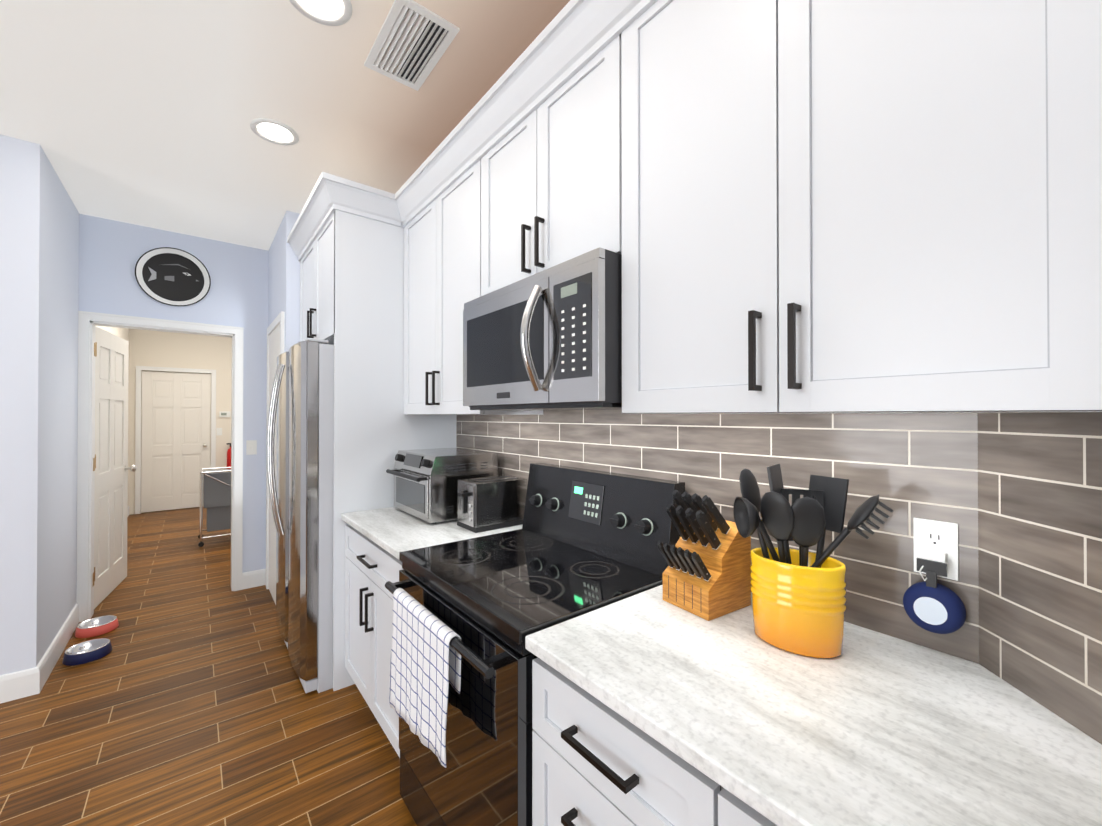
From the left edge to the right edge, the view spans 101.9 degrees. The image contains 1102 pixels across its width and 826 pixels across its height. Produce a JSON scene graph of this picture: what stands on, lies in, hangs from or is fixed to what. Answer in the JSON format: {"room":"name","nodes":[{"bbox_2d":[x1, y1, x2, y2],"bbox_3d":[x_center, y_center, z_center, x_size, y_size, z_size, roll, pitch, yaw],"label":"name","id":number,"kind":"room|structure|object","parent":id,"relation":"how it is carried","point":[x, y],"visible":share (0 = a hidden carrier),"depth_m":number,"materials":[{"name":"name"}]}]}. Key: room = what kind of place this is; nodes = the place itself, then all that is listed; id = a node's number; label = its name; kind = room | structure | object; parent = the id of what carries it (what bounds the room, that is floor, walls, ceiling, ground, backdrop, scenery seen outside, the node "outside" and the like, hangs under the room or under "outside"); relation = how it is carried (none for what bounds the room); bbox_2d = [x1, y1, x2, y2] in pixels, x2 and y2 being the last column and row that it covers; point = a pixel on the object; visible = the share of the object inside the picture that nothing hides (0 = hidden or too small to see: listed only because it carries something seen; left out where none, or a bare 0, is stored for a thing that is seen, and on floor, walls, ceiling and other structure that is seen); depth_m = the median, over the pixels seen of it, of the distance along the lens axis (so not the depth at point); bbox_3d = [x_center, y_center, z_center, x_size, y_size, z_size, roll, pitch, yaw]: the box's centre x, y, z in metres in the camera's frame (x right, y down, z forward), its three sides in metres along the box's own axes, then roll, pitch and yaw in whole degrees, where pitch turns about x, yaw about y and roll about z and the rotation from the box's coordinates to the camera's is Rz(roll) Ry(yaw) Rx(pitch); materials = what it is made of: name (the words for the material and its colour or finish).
{"room":"kitchen","nodes":[
{"label":"kitchen","id":0,"kind":"room"},
{"bbox_2d":[0,134,78,674],"bbox_3d":[-4.732,0.017,1.217,4.656,2.747,1.104,0,0,-39],"label":"wall","id":1,"kind":"structure","parent":0,"point":[39,261],"depth_m":2.23,"materials":[{"name":"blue paint"}]},
{"bbox_2d":[0,663,43,703],"bbox_3d":[-4.377,1.323,0.776,4.670,0.130,0.014,0,0,-39],"label":"baseboard","id":2,"kind":"structure","parent":1,"relation":"attached to","point":[22,684],"depth_m":2.19,"materials":[{"name":"white wood"}]},
{"bbox_2d":[38,604,78,684],"bbox_3d":[-2.874,1.335,2.625,0.014,0.130,0.968,0,0,-39],"label":"baseboard","id":3,"kind":"structure","parent":1,"relation":"attached to","point":[53,653],"depth_m":2.57,"materials":[{"name":"white wood"}]},
{"bbox_2d":[97,326,128,423],"bbox_3d":[-4.710,0.039,4.654,0.120,2.747,4.241,0,0,-39],"label":"wall","id":4,"kind":"structure","parent":0,"point":[122,333],"depth_m":5.69,"materials":[{"name":"beige paint"}]},
{"bbox_2d":[94,326,135,608],"bbox_3d":[-3.421,0.390,3.502,0.204,2.015,0.801,0,0,-39],"label":"door","id":5,"kind":"structure","parent":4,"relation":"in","point":[112,468],"depth_m":3.46,"materials":[{"name":"white paint"}]},
{"bbox_2d":[79,214,267,572],"bbox_3d":[-2.795,0.031,3.393,1.185,2.747,0.120,0,0,-39],"label":"wall","id":6,"kind":"structure","parent":0,"point":[111,252],"depth_m":3.49,"materials":[{"name":"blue paint"}]},
{"bbox_2d":[76,311,243,621],"bbox_3d":[-2.863,0.361,3.336,0.919,2.087,0.168,0,0,-39],"label":"door frame","id":7,"kind":"structure","parent":6,"relation":"attached to","point":[88,322],"depth_m":3.19,"materials":[{"name":"white wood"}]},
{"bbox_2d":[135,247,210,306],"bbox_3d":[-2.789,-1.004,3.310,0.430,0.430,0.024,0,0,-39],"label":"art","id":8,"kind":"object","parent":6,"relation":"attached to","point":[170,276],"visible":0.98,"depth_m":3.31,"materials":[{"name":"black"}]},
{"bbox_2d":[246,440,256,454],"bbox_3d":[-2.417,0.278,3.608,0.070,0.115,0.012,0,0,-39],"label":"switch plate","id":9,"kind":"object","parent":6,"relation":"attached to","point":[251,447],"visible":1,"depth_m":3.61,"materials":[{"name":"white plastic"}]},
{"bbox_2d":[128,329,231,514],"bbox_3d":[-5.069,0.053,7.004,2.490,2.747,0.120,0,0,-39],"label":"wall","id":10,"kind":"structure","parent":0,"point":[165,349],"depth_m":6.62,"materials":[{"name":"beige paint"}]},
{"bbox_2d":[141,371,210,512],"bbox_3d":[-5.503,0.409,6.583,0.784,2.015,0.103,0,0,-39],"label":"door","id":11,"kind":"structure","parent":10,"relation":"in","point":[176,436],"depth_m":6.57,"materials":[{"name":"white paint"}]},
{"bbox_2d":[216,428,221,435],"bbox_3d":[-5.109,0.289,6.885,0.070,0.115,0.012,0,0,-39],"label":"light switch","id":12,"kind":"object","parent":10,"relation":"attached to","point":[218,431],"visible":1,"depth_m":6.88,"materials":[{"name":"white plastic"}]},
{"bbox_2d":[219,411,230,416],"bbox_3d":[-5.052,0.021,6.926,0.140,0.090,0.023,0,0,-39],"label":"thermostat","id":13,"kind":"object","parent":10,"relation":"attached to","point":[224,413],"visible":0.98,"depth_m":6.92,"materials":[{"name":"white plastic"}]},
{"bbox_2d":[227,443,230,468],"bbox_3d":[-4.945,0.686,6.937,0.146,0.440,0.132,0,0,-39],"label":"fire extinguisher","id":14,"kind":"object","parent":10,"relation":"attached to","point":[229,457],"visible":0.44,"depth_m":6.87,"materials":[{"name":"red metal"}]},
{"bbox_2d":[0,507,416,825],"bbox_3d":[-3.104,1.442,1.449,7.500,0.100,12.600,0,0,-39],"label":"floor","id":15,"kind":"structure","parent":0,"point":[187,700],"depth_m":2.00,"materials":[{"name":"brown wood"}]},
{"bbox_2d":[62,638,111,665],"bbox_3d":[-2.662,1.369,2.571,0.200,0.058,0.200,0,0,-39],"label":"bowl","id":16,"kind":"object","parent":15,"relation":"on","point":[88,651],"visible":1,"depth_m":2.55,"materials":[{"name":"blue plastic"}]},
{"bbox_2d":[75,615,118,637],"bbox_3d":[-2.920,1.371,2.877,0.200,0.058,0.200,0,0,-39],"label":"bowl","id":17,"kind":"object","parent":15,"relation":"on","point":[96,626],"visible":1,"depth_m":2.86,"materials":[{"name":"red plastic"}]},
{"bbox_2d":[198,467,230,546],"bbox_3d":[-3.535,1.019,5.101,0.770,0.788,0.424,0,0,-39],"label":"cart","id":18,"kind":"object","parent":15,"relation":"on","point":[215,493],"visible":0.44,"depth_m":4.83,"materials":[{"name":"silver metal"}]},
{"bbox_2d":[267,338,333,692],"bbox_3d":[-1.233,0.517,2.763,0.882,1.767,0.921,0,0,-39],"label":"refrigerator","id":19,"kind":"object","parent":15,"relation":"on","point":[301,490],"visible":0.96,"depth_m":2.25,"materials":[{"name":"grey metal"}]},
{"bbox_2d":[345,524,402,757],"bbox_3d":[-0.554,0.968,2.131,0.662,0.858,0.847,0,0,-39],"label":"base cabinet","id":20,"kind":"object","parent":15,"relation":"on","point":[372,568],"visible":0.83,"depth_m":1.93,"materials":[{"name":"white paint"}]},
{"bbox_2d":[341,507,522,558],"bbox_3d":[-0.548,0.524,2.139,0.649,0.030,0.847,0,0,-39],"label":"countertop","id":21,"kind":"structure","parent":20,"relation":"on","point":[394,531],"depth_m":1.94,"materials":[{"name":"white stone"}]},
{"bbox_2d":[386,448,497,523],"bbox_3d":[-0.569,0.354,2.283,0.405,0.310,0.472,0,0,-39],"label":"toaster oven","id":22,"kind":"object","parent":21,"relation":"on","point":[426,485],"visible":0.88,"depth_m":2.10,"materials":[{"name":"silver metal"}]},
{"bbox_2d":[457,475,526,532],"bbox_3d":[-0.276,0.404,2.028,0.305,0.206,0.171,0,0,-39],"label":"toaster","id":23,"kind":"object","parent":21,"relation":"on","point":[490,503],"visible":0.94,"depth_m":1.96,"materials":[{"name":"silver metal"}]},
{"bbox_2d":[300,210,456,690],"bbox_3d":[-1.140,0.171,2.830,0.712,2.460,0.966,0,0,-39],"label":"tall cabinet","id":24,"kind":"object","parent":15,"relation":"on","point":[352,288],"visible":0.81,"depth_m":2.36,"materials":[{"name":"white paint"}]},
{"bbox_2d":[287,0,656,260],"bbox_3d":[-0.352,-1.098,1.817,0.754,0.135,3.544,0,0,-39],"label":"crown molding","id":25,"kind":"structure","parent":24,"relation":"attached to","point":[573,37],"depth_m":1.67,"materials":[{"name":"white paint"}]},
{"bbox_2d":[385,463,684,825],"bbox_3d":[-0.092,0.805,1.469,0.711,1.175,0.752,0,0,-39],"label":"range","id":26,"kind":"object","parent":15,"relation":"on","point":[470,615],"visible":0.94,"depth_m":1.30,"materials":[{"name":"black metal"}]},
{"bbox_2d":[389,588,460,767],"bbox_3d":[-0.376,0.755,1.294,0.047,0.374,0.410,0,0,-39],"label":"towel","id":27,"kind":"object","parent":26,"relation":"hanging from","point":[424,662],"depth_m":1.25,"materials":[{"name":"fabric"}]},
{"bbox_2d":[532,658,722,825],"bbox_3d":[0.331,0.961,1.023,0.662,0.858,0.458,0,0,-39],"label":"base cabinet","id":28,"kind":"object","parent":15,"relation":"on","point":[596,762],"visible":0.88,"depth_m":0.85,"materials":[{"name":"white paint"}]},
{"bbox_2d":[718,788,776,825],"bbox_3d":[0.728,0.958,0.526,0.662,0.858,0.809,0,0,-39],"label":"base cabinet","id":29,"kind":"object","parent":15,"relation":"on","point":[733,810],"visible":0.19,"depth_m":0.64,"materials":[{"name":"white paint"}]},
{"bbox_2d":[525,585,1101,825],"bbox_3d":[0.602,0.515,0.699,0.649,0.030,1.307,0,0,-39],"label":"countertop","id":30,"kind":"structure","parent":29,"relation":"on","point":[867,727],"depth_m":0.72,"materials":[{"name":"white stone"}]},
{"bbox_2d":[657,490,750,620],"bbox_3d":[0.395,0.353,1.175,0.207,0.297,0.148,0,0,-33],"label":"knife block","id":31,"kind":"object","parent":30,"relation":"on","point":[707,571],"visible":1,"depth_m":1.14,"materials":[{"name":"brown wood"}]},
{"bbox_2d":[733,464,893,657],"bbox_3d":[0.546,0.309,0.959,0.217,0.382,0.286,0,0,-39],"label":"utensil crock","id":32,"kind":"object","parent":30,"relation":"on","point":[798,602],"visible":1,"depth_m":0.94,"materials":[{"name":"yellow ceramic"}]},
{"bbox_2d":[268,211,299,351],"bbox_3d":[-1.786,0.032,3.606,0.759,2.747,1.047,0,0,-39],"label":"wall","id":33,"kind":"structure","parent":0,"point":[283,278],"depth_m":3.01,"materials":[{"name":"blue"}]},
{"bbox_2d":[266,311,284,603],"bbox_3d":[-2.049,0.360,3.313,0.020,2.087,0.779,0,0,-39],"label":"door frame","id":34,"kind":"structure","parent":33,"relation":"attached to","point":[275,331],"depth_m":3.43,"materials":[{"name":"white wood"}]},
{"bbox_2d":[0,0,569,250],"bbox_3d":[-3.104,-1.405,1.467,7.500,0.100,12.600,0,0,-39],"label":"ceiling","id":35,"kind":"structure","parent":0,"point":[145,113],"depth_m":1.92,"materials":[{"name":"paint"}]},
{"bbox_2d":[250,118,298,144],"bbox_3d":[-1.323,-1.345,2.145,0.200,0.010,0.200,0,0,-39],"label":"recessed light","id":36,"kind":"object","parent":35,"relation":"in","point":[274,131],"visible":1,"depth_m":2.14,"materials":[{"name":"white plastic"}]},
{"bbox_2d":[289,0,351,25],"bbox_3d":[-0.757,-1.349,1.457,0.200,0.010,0.200,0,0,-39],"label":"recessed light","id":37,"kind":"object","parent":35,"relation":"in","point":[332,12],"visible":1,"depth_m":1.50,"materials":[{"name":"white plastic"}]},
{"bbox_2d":[364,0,459,90],"bbox_3d":[-0.522,-1.347,1.650,0.215,0.012,0.375,0,0,-39],"label":"ceiling vent","id":38,"kind":"object","parent":35,"relation":"in","point":[412,42],"visible":1,"depth_m":1.63,"materials":[{"name":"white plastic"}]},
{"bbox_3d":[-1.938,0.038,4.524,0.150,2.747,9.263,0,0,-39],"label":"wall","id":39,"kind":"structure","parent":0,"visible":0},
{"bbox_2d":[404,159,542,414],"bbox_3d":[-0.436,-0.527,2.233,0.362,1.071,0.847,0,0,-39],"label":"upper cabinet","id":40,"kind":"object","parent":39,"relation":"attached to","point":[442,258],"visible":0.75,"depth_m":2.10,"materials":[{"name":"white paint"}]},
{"bbox_2d":[481,33,621,295],"bbox_3d":[0.067,-0.752,1.605,0.362,0.630,0.756,0,0,-39],"label":"upper cabinet","id":41,"kind":"object","parent":39,"relation":"attached to","point":[551,180],"visible":0.65,"depth_m":1.43,"materials":[{"name":"white paint"}]},
{"bbox_2d":[463,247,621,410],"bbox_3d":[0.019,-0.222,1.564,0.482,0.419,0.752,0,0,-39],"label":"microwave","id":42,"kind":"object","parent":41,"relation":"attached to","point":[549,339],"visible":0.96,"depth_m":1.32,"materials":[{"name":"grey metal"}]},
{"bbox_2d":[456,410,978,663],"bbox_3d":[0.148,0.221,1.785,0.008,0.572,2.274,0,0,-39],"label":"tile backsplash","id":43,"kind":"structure","parent":39,"relation":"attached to","point":[907,467],"depth_m":1.08,"materials":[{"name":"grey tile"}]},
{"bbox_2d":[903,518,965,633],"bbox_3d":[0.797,0.332,0.925,0.050,0.228,0.098,0,0,-39],"label":"electrical outlet plate","id":44,"kind":"object","parent":43,"relation":"attached to","point":[930,604],"visible":1,"depth_m":0.91,"materials":[{"name":"white plastic"}]},
{"bbox_2d":[621,0,1101,413],"bbox_3d":[0.607,-0.535,0.927,0.362,1.071,0.969,0,0,-39],"label":"upper cabinet","id":45,"kind":"object","parent":39,"relation":"attached to","point":[861,206],"visible":0.94,"depth_m":0.78,"materials":[{"name":"white paint"}]},
{"bbox_3d":[0.853,0.011,0.144,1.167,2.747,1.167,0,0,-39],"label":"wall","id":46,"kind":"structure","parent":0,"visible":0},
{"bbox_2d":[978,412,1101,744],"bbox_3d":[0.805,0.212,0.425,0.008,0.572,0.950,0,0,6],"label":"tile backsplash","id":47,"kind":"structure","parent":46,"relation":"attached to","point":[1040,546],"depth_m":0.76,"materials":[{"name":"grey tile"}]}
]}

